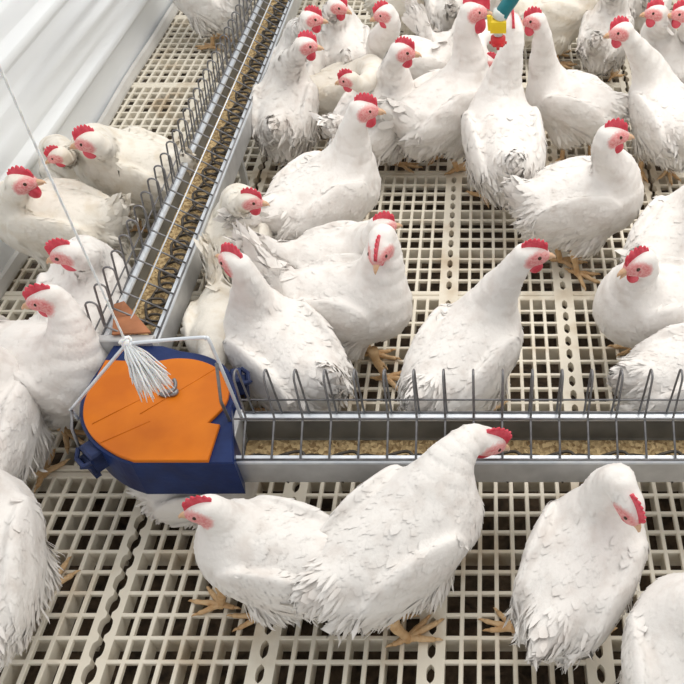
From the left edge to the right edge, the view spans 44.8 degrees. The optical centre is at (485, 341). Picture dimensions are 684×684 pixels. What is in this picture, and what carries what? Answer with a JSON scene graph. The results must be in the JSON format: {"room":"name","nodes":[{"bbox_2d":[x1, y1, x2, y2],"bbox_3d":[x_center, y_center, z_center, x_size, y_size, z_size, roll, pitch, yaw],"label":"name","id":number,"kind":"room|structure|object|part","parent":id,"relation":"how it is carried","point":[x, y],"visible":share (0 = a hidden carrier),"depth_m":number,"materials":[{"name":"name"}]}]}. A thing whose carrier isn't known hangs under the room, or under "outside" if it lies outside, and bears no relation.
{"room":"farm building","nodes":[
{"label":"farm building","id":0,"kind":"room"},
{"bbox_2d":[0,0,172,273],"bbox_3d":[-1.252,-1.601,1.940,0.036,2.350,5.600,0,46,0],"label":"wall","id":1,"kind":"structure","parent":0,"point":[63,62],"depth_m":2.37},
{"bbox_2d":[0,3,178,299],"bbox_3d":[-1.241,-0.828,2.734,0.026,0.033,5.600,0,46,0],"label":"baseboard","id":2,"kind":"structure","parent":1,"relation":"attached to","point":[17,260],"depth_m":2.76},
{"bbox_2d":[0,0,683,683],"bbox_3d":[0.197,-0.690,2.658,2.946,0.050,4.905,0,46,0],"label":"floor","id":3,"kind":"structure","parent":0,"point":[69,477],"depth_m":1.65,"materials":[{"name":"plastic"}]},
{"bbox_2d":[0,347,70,492],"bbox_3d":[-0.957,0.165,1.512,0.195,0.401,0.372,-6,46,-6],"label":"hen","id":4,"kind":"object","parent":3,"relation":"on","point":[26,440],"visible":0.77,"depth_m":1.53,"materials":[{"name":"white"}]},
{"bbox_3d":[-0.927,0.231,1.654,0.069,0.105,0.103,18,49,17],"label":"leg","id":5,"kind":"part","parent":4,"relation":"part of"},
{"bbox_2d":[0,469,80,671],"bbox_3d":[-0.828,0.368,1.314,0.217,0.402,0.364,-18,48,-17],"label":"hen","id":6,"kind":"object","parent":3,"relation":"on","point":[30,574],"visible":1,"depth_m":1.31,"materials":[{"name":"white"}]},
{"bbox_3d":[-0.806,0.416,1.471,0.055,0.110,0.117,15,48,14],"label":"leg","id":7,"kind":"part","parent":6,"relation":"part of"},
{"bbox_2d":[0,283,107,453],"bbox_3d":[-0.933,0.016,1.650,0.409,0.410,0.208,18,48,16],"label":"hen","id":8,"kind":"object","parent":3,"relation":"on","point":[58,355],"visible":0.63,"depth_m":1.55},
{"bbox_3d":[-0.890,0.166,1.717,0.065,0.105,0.105,-30,53,-26],"label":"leg","id":9,"kind":"part","parent":8,"relation":"part of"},
{"bbox_2d":[38,134,81,181],"bbox_3d":[-1.094,-0.453,2.163,0.159,0.330,0.304,-32,54,-27],"label":"hen","id":10,"kind":"object","parent":3,"relation":"on","point":[57,155],"visible":0.38,"depth_m":2.08,"materials":[{"name":"white"}]},
{"bbox_2d":[0,165,137,270],"bbox_3d":[-1.023,-0.301,1.979,0.364,0.382,0.202,3,46,3],"label":"hen","id":11,"kind":"object","parent":3,"relation":"on","point":[32,214],"visible":0.66,"depth_m":1.92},
{"bbox_2d":[35,235,131,332],"bbox_3d":[-0.867,-0.084,1.754,0.200,0.400,0.351,-13,47,-13],"label":"hen","id":12,"kind":"object","parent":3,"relation":"on","point":[69,269],"visible":0.29,"depth_m":1.70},
{"bbox_2d":[70,123,197,231],"bbox_3d":[-0.921,-0.472,2.125,0.286,0.410,0.313,-26,51,-23],"label":"hen","id":13,"kind":"object","parent":3,"relation":"on","point":[113,160],"visible":0.65,"depth_m":2.07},
{"bbox_3d":[-0.985,-0.344,2.213,0.105,0.105,0.065,28,52,24],"label":"leg","id":14,"kind":"part","parent":13,"relation":"part of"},
{"bbox_2d":[126,482,258,529],"bbox_3d":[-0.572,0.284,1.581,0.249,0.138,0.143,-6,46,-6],"label":"hen","id":15,"kind":"object","parent":3,"relation":"on","point":[165,508],"visible":0.29,"depth_m":1.54,"materials":[{"name":"white"}]},
{"bbox_2d":[103,0,301,348],"bbox_3d":[-0.723,-1.134,2.895,0.128,0.231,3.537,0,46,0],"label":"trough","id":16,"kind":"object","parent":3,"relation":"on","point":[173,320],"visible":0.19,"depth_m":2.02,"materials":[{"name":"metal"}]},
{"bbox_2d":[69,301,252,493],"bbox_3d":[-0.612,0.029,1.497,0.354,0.293,0.403,0,46,0],"label":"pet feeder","id":17,"kind":"object","parent":16,"relation":"attached to","point":[183,442],"visible":0.87,"depth_m":1.45,"materials":[{"name":"orange plastic"}]},
{"bbox_2d":[0,65,174,401],"bbox_3d":[-0.573,-0.713,0.570,0.086,2.299,0.054,14,47,13],"label":"rope","id":18,"kind":"object","parent":17,"relation":"attached to","point":[146,374],"visible":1,"depth_m":1.34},
{"bbox_3d":[-0.598,-0.766,0.553,0.004,2.200,0.004,0,46,0],"label":"cord","id":19,"kind":"part","parent":18,"relation":"part of","materials":[{"name":"white fabric"}]},
{"bbox_3d":[-0.731,-0.038,1.623,0.060,0.024,0.150,-32,54,-27],"label":"plate","id":20,"kind":"part","parent":17,"relation":"part of","materials":[{"name":"orange plastic"}]},
{"bbox_3d":[-0.607,0.119,1.476,0.263,0.007,0.241,0,46,0],"label":"lid","id":21,"kind":"part","parent":17,"relation":"part of","materials":[{"name":"orange plastic"}]},
{"bbox_2d":[84,0,291,338],"bbox_3d":[-0.723,-1.255,2.765,0.118,0.123,3.445,0,46,0],"label":"grill","id":22,"kind":"object","parent":16,"relation":"on","point":[105,325],"visible":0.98,"depth_m":1.98,"materials":[{"name":"metal"}]},
{"bbox_3d":[-0.666,-1.214,2.808,0.004,0.004,3.445,0,46,0],"label":"long rod","id":23,"kind":"part","parent":22,"relation":"part of","materials":[{"name":"metal"}]},
{"bbox_2d":[131,0,287,334],"bbox_3d":[-0.705,-1.181,2.823,0.064,0.022,3.472,0,46,0],"label":"chain","id":24,"kind":"object","parent":16,"relation":"in","point":[222,141],"visible":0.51,"depth_m":2.09,"materials":[{"name":"metal"}]},
{"bbox_2d":[133,0,287,334],"bbox_3d":[-0.723,-1.187,2.844,0.092,0.028,3.512,0,46,0],"label":"feed","id":25,"kind":"object","parent":16,"relation":"in","point":[197,180],"visible":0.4,"depth_m":2.06,"materials":[{"name":"brown food"}]},
{"bbox_3d":[-0.723,-0.443,2.270,0.112,0.162,0.016,0,46,0],"label":"support leg","id":26,"kind":"part","parent":16,"relation":"part of","materials":[{"name":"metal"}]},
{"bbox_2d":[180,233,232,371],"bbox_3d":[-0.578,-0.018,1.758,0.168,0.302,0.389,-11,47,-10],"label":"hen","id":27,"kind":"object","parent":3,"relation":"on","point":[205,315],"visible":0.4,"depth_m":1.73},
{"bbox_2d":[173,0,252,49],"bbox_3d":[-0.986,-1.263,2.873,0.227,0.441,0.346,-29,52,-25],"label":"hen","id":28,"kind":"object","parent":3,"relation":"on","point":[207,18],"visible":0.77,"depth_m":2.87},
{"bbox_3d":[-1.033,-1.133,2.980,0.112,0.105,0.052,14,47,13],"label":"leg","id":29,"kind":"part","parent":28,"relation":"part of","materials":[{"name":"orange"}]},
{"bbox_3d":[-1.001,-1.188,3.034,0.069,0.105,0.103,-19,49,-18],"label":"leg","id":30,"kind":"part","parent":28,"relation":"part of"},
{"bbox_2d":[204,183,273,283],"bbox_3d":[-0.600,-0.263,1.939,0.189,0.385,0.290,-12,47,-12],"label":"hen","id":31,"kind":"object","parent":3,"relation":"on","point":[240,200],"visible":0.32,"depth_m":1.87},
{"bbox_2d":[178,494,330,631],"bbox_3d":[-0.350,0.362,1.365,0.371,0.337,0.190,16,48,15],"label":"hen","id":32,"kind":"object","parent":3,"relation":"on","point":[250,551],"visible":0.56,"depth_m":1.30,"materials":[{"name":"white"}]},
{"bbox_3d":[-0.502,0.455,1.442,0.097,0.097,0.059,23,50,20],"label":"leg","id":33,"kind":"part","parent":32,"relation":"part of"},
{"bbox_3d":[-0.423,0.473,1.425,0.095,0.097,0.064,24,50,21],"label":"leg","id":34,"kind":"part","parent":32,"relation":"part of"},
{"bbox_2d":[215,242,357,410],"bbox_3d":[-0.399,0.008,1.637,0.367,0.440,0.202,35,55,29],"label":"hen","id":35,"kind":"object","parent":3,"relation":"on","point":[264,328],"visible":0.8,"depth_m":1.60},
{"bbox_3d":[-0.485,0.118,1.764,0.065,0.105,0.105,-22,50,-20],"label":"leg","id":36,"kind":"part","parent":35,"relation":"part of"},
{"bbox_2d":[251,30,323,166],"bbox_3d":[-0.586,-0.703,2.323,0.233,0.449,0.323,-18,48,-17],"label":"hen","id":37,"kind":"object","parent":3,"relation":"on","point":[284,129],"visible":0.98,"depth_m":2.29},
{"bbox_2d":[267,5,328,75],"bbox_3d":[-0.594,-0.865,2.482,0.216,0.447,0.344,-12,47,-12],"label":"hen","id":38,"kind":"object","parent":3,"relation":"on","point":[311,19],"visible":0.26,"depth_m":2.35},
{"bbox_2d":[212,92,385,241],"bbox_3d":[-0.450,-0.365,1.985,0.217,0.462,0.445,33,54,28],"label":"hen","id":39,"kind":"object","parent":3,"relation":"on","point":[342,180],"visible":0.64,"depth_m":1.95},
{"bbox_2d":[223,219,412,390],"bbox_3d":[-0.348,-0.108,1.780,0.403,0.398,0.197,8,46,7],"label":"hen","id":40,"kind":"object","parent":3,"relation":"on","point":[366,298],"visible":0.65,"depth_m":1.71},
{"bbox_3d":[-0.250,-0.005,1.883,0.105,0.105,0.065,23,50,20],"label":"leg","id":41,"kind":"part","parent":40,"relation":"part of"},
{"bbox_3d":[-0.211,0.047,1.833,0.103,0.105,0.069,19,49,18],"label":"leg","id":42,"kind":"part","parent":40,"relation":"part of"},
{"bbox_2d":[247,210,401,268],"bbox_3d":[-0.383,-0.192,1.882,0.370,0.367,0.202,-4,46,-3],"label":"hen","id":43,"kind":"object","parent":3,"relation":"on","point":[342,236],"visible":0.24,"depth_m":1.84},
{"bbox_2d":[316,0,369,66],"bbox_3d":[-0.449,-0.960,2.581,0.185,0.437,0.364,-9,46,-9],"label":"hen","id":44,"kind":"object","parent":3,"relation":"on","point":[344,39],"visible":0.51,"depth_m":2.56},
{"bbox_2d":[310,54,381,115],"bbox_3d":[-0.436,-0.725,2.405,0.297,0.361,0.386,-7,46,-7],"label":"hen","id":45,"kind":"object","parent":3,"relation":"on","point":[332,81],"visible":0.43,"depth_m":2.42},
{"bbox_2d":[309,36,422,172],"bbox_3d":[-0.340,-0.663,2.276,0.363,0.460,0.262,-22,50,-20],"label":"hen","id":46,"kind":"object","parent":3,"relation":"on","point":[394,78],"visible":0.52,"depth_m":2.23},
{"bbox_3d":[-0.247,-0.570,2.433,0.112,0.105,0.052,11,47,10],"label":"leg","id":47,"kind":"part","parent":46,"relation":"part of","materials":[{"name":"orange"}]},
{"bbox_2d":[361,0,424,35],"bbox_3d":[-0.292,-1.292,2.901,0.464,0.441,0.206,6,46,5],"label":"hen","id":48,"kind":"object","parent":3,"relation":"on","point":[399,5],"visible":0.12,"depth_m":2.89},
{"bbox_2d":[281,423,511,647],"bbox_3d":[-0.134,0.344,1.384,0.221,0.335,0.442,35,55,29],"label":"hen","id":49,"kind":"object","parent":3,"relation":"on","point":[393,549],"visible":1,"depth_m":1.30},
{"bbox_3d":[-0.173,0.450,1.439,0.109,0.109,0.067,-15,48,-14],"label":"leg","id":50,"kind":"part","parent":49,"relation":"part of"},
{"bbox_3d":[-0.124,0.488,1.402,0.116,0.109,0.054,-18,49,-17],"label":"leg","id":51,"kind":"part","parent":49,"relation":"part of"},
{"bbox_2d":[366,0,456,79],"bbox_3d":[-0.224,-0.920,2.535,0.390,0.448,0.228,-31,53,-26],"label":"hen","id":52,"kind":"object","parent":3,"relation":"on","point":[435,55],"visible":0.42,"depth_m":2.46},
{"bbox_2d":[376,0,492,174],"bbox_3d":[-0.161,-0.700,2.265,0.441,0.525,0.209,-31,53,-27],"label":"hen","id":53,"kind":"object","parent":3,"relation":"on","point":[426,122],"visible":0.82,"depth_m":2.24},
{"bbox_3d":[-0.153,-0.618,2.474,0.114,0.113,0.070,-29,52,-25],"label":"leg","id":54,"kind":"part","parent":53,"relation":"part of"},
{"bbox_3d":[-0.074,-0.563,2.420,0.121,0.113,0.057,-25,51,-23],"label":"leg","id":55,"kind":"part","parent":53,"relation":"part of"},
{"bbox_2d":[424,0,462,31],"bbox_3d":[-0.117,-1.195,2.806,0.207,0.439,0.394,-1,46,-1],"label":"hen","id":56,"kind":"object","parent":3,"relation":"on","point":[443,13],"visible":0.25,"depth_m":2.75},
{"bbox_2d":[401,0,497,67],"bbox_3d":[-0.046,-0.912,2.594,0.267,0.352,0.452,-32,54,-27],"label":"hen","id":57,"kind":"object","parent":3,"relation":"on","point":[416,18],"visible":0.15,"depth_m":2.57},
{"bbox_2d":[234,410,683,481],"bbox_3d":[0.541,0.250,1.546,2.017,0.234,0.122,0,46,0],"label":"trough","id":58,"kind":"object","parent":3,"relation":"on","point":[251,471],"visible":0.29,"depth_m":1.50,"materials":[{"name":"metal"}]},
{"bbox_3d":[-0.461,0.195,1.490,0.013,0.075,0.122,0,46,0],"label":"plate","id":59,"kind":"part","parent":58,"relation":"part of","materials":[{"name":"metal"}]},
{"bbox_2d":[233,369,683,460],"bbox_3d":[0.540,0.120,1.413,1.980,0.145,0.112,0,46,0],"label":"grill","id":60,"kind":"object","parent":58,"relation":"on","point":[621,373],"visible":0.99,"depth_m":1.44,"materials":[{"name":"metal"}]},
{"bbox_3d":[0.540,0.138,1.444,1.980,0.003,0.004,0,46,0],"label":"long rod","id":61,"kind":"part","parent":60,"relation":"part of","materials":[{"name":"metal"}]},
{"bbox_3d":[0.540,0.207,1.426,1.980,0.004,0.004,0,46,0],"label":"long rod","id":62,"kind":"part","parent":60,"relation":"part of","materials":[{"name":"metal"}]},
{"bbox_3d":[0.540,0.105,1.472,1.980,0.003,0.004,0,46,0],"label":"long rod","id":63,"kind":"part","parent":60,"relation":"part of","materials":[{"name":"metal"}]},
{"bbox_3d":[0.540,0.130,1.501,1.980,0.004,0.004,0,46,0],"label":"long rod","id":64,"kind":"part","parent":60,"relation":"part of","materials":[{"name":"metal"}]},
{"bbox_2d":[245,440,683,454],"bbox_3d":[0.544,0.214,1.510,1.992,0.016,0.082,0,46,0],"label":"feed","id":65,"kind":"object","parent":58,"relation":"in","point":[377,447],"visible":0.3,"depth_m":1.53,"materials":[{"name":"beige food"}]},
{"bbox_2d":[252,450,683,482],"bbox_3d":[0.510,0.229,1.488,1.922,0.022,0.064,0,46,0],"label":"chain","id":66,"kind":"object","parent":58,"relation":"in","point":[293,451],"visible":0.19,"depth_m":1.50,"materials":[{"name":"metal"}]},
{"bbox_2d":[395,238,555,410],"bbox_3d":[-0.051,0.012,1.619,0.217,0.459,0.350,25,51,22],"label":"hen","id":67,"kind":"object","parent":3,"relation":"on","point":[481,331],"visible":0.77,"depth_m":1.59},
{"bbox_3d":[0.010,0.115,1.768,0.052,0.105,0.112,20,49,18],"label":"leg","id":68,"kind":"part","parent":67,"relation":"part of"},
{"bbox_2d":[485,0,499,19],"bbox_3d":[0.044,-1.254,2.864,0.204,0.440,0.414,22,50,20],"label":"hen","id":69,"kind":"object","parent":3,"relation":"on","point":[493,3],"visible":0.02,"depth_m":2.81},
{"bbox_2d":[460,9,547,211],"bbox_3d":[0.053,-0.561,2.130,0.228,0.525,0.411,-6,46,-6],"label":"hen","id":70,"kind":"object","parent":3,"relation":"on","point":[503,135],"visible":0.84,"depth_m":2.11,"materials":[{"name":"white"}]},
{"bbox_3d":[-0.023,-0.466,2.323,0.078,0.117,0.116,1,46,1],"label":"leg","id":71,"kind":"part","parent":70,"relation":"part of","materials":[{"name":"orange"}]},
{"bbox_2d":[500,0,597,69],"bbox_3d":[0.214,-1.174,2.801,0.374,0.420,0.215,-4,46,-3],"label":"hen","id":72,"kind":"object","parent":3,"relation":"on","point":[564,17],"visible":0.41,"depth_m":2.76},
{"bbox_3d":[0.266,-1.106,2.954,0.105,0.105,0.065,1,46,1],"label":"leg","id":73,"kind":"part","parent":72,"relation":"part of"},
{"bbox_3d":[0.276,-1.034,2.884,0.112,0.105,0.052,4,46,4],"label":"leg","id":74,"kind":"part","parent":72,"relation":"part of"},
{"bbox_2d":[478,463,650,673],"bbox_3d":[0.145,0.374,1.321,0.338,0.384,0.228,-33,54,-28],"label":"hen","id":75,"kind":"object","parent":3,"relation":"on","point":[585,556],"visible":1,"depth_m":1.27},
{"bbox_3d":[0.036,0.479,1.417,0.106,0.100,0.050,18,49,17],"label":"leg","id":76,"kind":"part","parent":75,"relation":"part of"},
{"bbox_2d":[499,117,643,289],"bbox_3d":[0.216,-0.386,2.004,0.355,0.464,0.244,8,46,7],"label":"hen","id":77,"kind":"object","parent":3,"relation":"on","point":[575,204],"visible":0.95,"depth_m":1.96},
{"bbox_3d":[0.214,-0.247,2.116,0.116,0.109,0.054,7,46,7],"label":"leg","id":78,"kind":"part","parent":77,"relation":"part of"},
{"bbox_3d":[0.261,-0.210,2.080,0.072,0.109,0.107,-26,51,-23],"label":"leg","id":79,"kind":"part","parent":77,"relation":"part of","materials":[{"name":"orange"}]},
{"bbox_2d":[522,6,629,162],"bbox_3d":[0.274,-0.743,2.340,0.337,0.480,0.204,19,49,17],"label":"hen","id":80,"kind":"object","parent":3,"relation":"on","point":[572,105],"visible":0.84,"depth_m":2.32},
{"bbox_3d":[0.242,-0.580,2.447,0.066,0.100,0.098,24,50,21],"label":"leg","id":81,"kind":"part","parent":80,"relation":"part of","materials":[{"name":"orange"}]},
{"bbox_3d":[0.325,-0.591,2.458,0.050,0.100,0.106,-7,46,-7],"label":"leg","id":82,"kind":"part","parent":80,"relation":"part of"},
{"bbox_2d":[575,0,634,80],"bbox_3d":[0.397,-1.070,2.688,0.181,0.435,0.324,15,48,14],"label":"hen","id":83,"kind":"object","parent":3,"relation":"on","point":[597,54],"visible":0.88,"depth_m":2.68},
{"bbox_3d":[0.449,-0.979,2.840,0.093,0.092,0.057,-27,52,-24],"label":"leg","id":84,"kind":"part","parent":83,"relation":"part of","materials":[{"name":"orange"}]},
{"bbox_2d":[592,245,683,356],"bbox_3d":[0.444,-0.100,1.762,0.422,0.410,0.213,-4,46,-4],"label":"hen","id":85,"kind":"object","parent":3,"relation":"on","point":[642,295],"visible":0.67,"depth_m":1.68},
{"bbox_3d":[0.343,-0.014,1.891,0.107,0.107,0.066,21,49,19],"label":"leg","id":86,"kind":"part","parent":85,"relation":"part of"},
{"bbox_2d":[603,15,683,185],"bbox_3d":[0.527,-0.677,2.282,0.344,0.471,0.256,33,54,28],"label":"hen","id":87,"kind":"object","parent":3,"relation":"on","point":[655,96],"visible":0.98,"depth_m":2.26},
{"bbox_3d":[0.464,-0.538,2.402,0.052,0.105,0.112,7,46,7],"label":"leg","id":88,"kind":"part","parent":87,"relation":"part of","materials":[{"name":"orange"}]},
{"bbox_3d":[0.561,-0.535,2.400,0.069,0.105,0.103,19,49,18],"label":"leg","id":89,"kind":"part","parent":87,"relation":"part of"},
{"bbox_2d":[605,323,683,410],"bbox_3d":[0.408,0.041,1.605,0.356,0.441,0.206,-9,46,-8],"label":"hen","id":90,"kind":"object","parent":3,"relation":"on","point":[662,352],"visible":0.65,"depth_m":1.57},
{"bbox_2d":[613,185,683,264],"bbox_3d":[0.426,-0.243,1.882,0.203,0.440,0.410,31,53,27],"label":"hen","id":91,"kind":"object","parent":3,"relation":"on","point":[659,227],"visible":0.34,"depth_m":1.87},
{"bbox_2d":[614,572,683,683],"bbox_3d":[0.295,0.511,1.176,0.204,0.400,0.370,4,46,4],"label":"hen","id":92,"kind":"object","parent":3,"relation":"on","point":[652,647],"visible":1,"depth_m":1.18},
{"bbox_2d":[628,0,671,33],"bbox_3d":[0.581,-1.270,2.881,0.188,0.439,0.382,9,46,8],"label":"hen","id":93,"kind":"object","parent":3,"relation":"on","point":[636,7],"visible":0.28,"depth_m":2.86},
{"bbox_2d":[639,0,683,81],"bbox_3d":[0.585,-0.894,2.508,0.251,0.448,0.321,7,46,7],"label":"hen","id":94,"kind":"object","parent":3,"relation":"on","point":[658,31],"visible":0.38,"depth_m":2.45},
{"bbox_2d":[667,0,683,42],"bbox_3d":[0.712,-0.927,2.540,0.510,0.449,0.261,-16,48,-15],"label":"hen","id":95,"kind":"object","parent":3,"relation":"on","point":[677,13],"visible":0.74,"depth_m":2.28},
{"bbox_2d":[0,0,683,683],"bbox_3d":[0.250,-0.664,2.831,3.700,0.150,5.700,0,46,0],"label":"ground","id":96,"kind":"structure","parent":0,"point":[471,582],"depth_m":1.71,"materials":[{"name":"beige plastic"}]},
{"bbox_2d":[487,0,518,49],"bbox_3d":[0.054,-1.345,1.317,0.104,1.814,0.040,0,46,0],"label":"nipple drinker","id":97,"kind":"object","parent":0,"point":[496,23],"visible":1,"depth_m":1.90,"materials":[{"name":"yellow plastic"}]}
]}

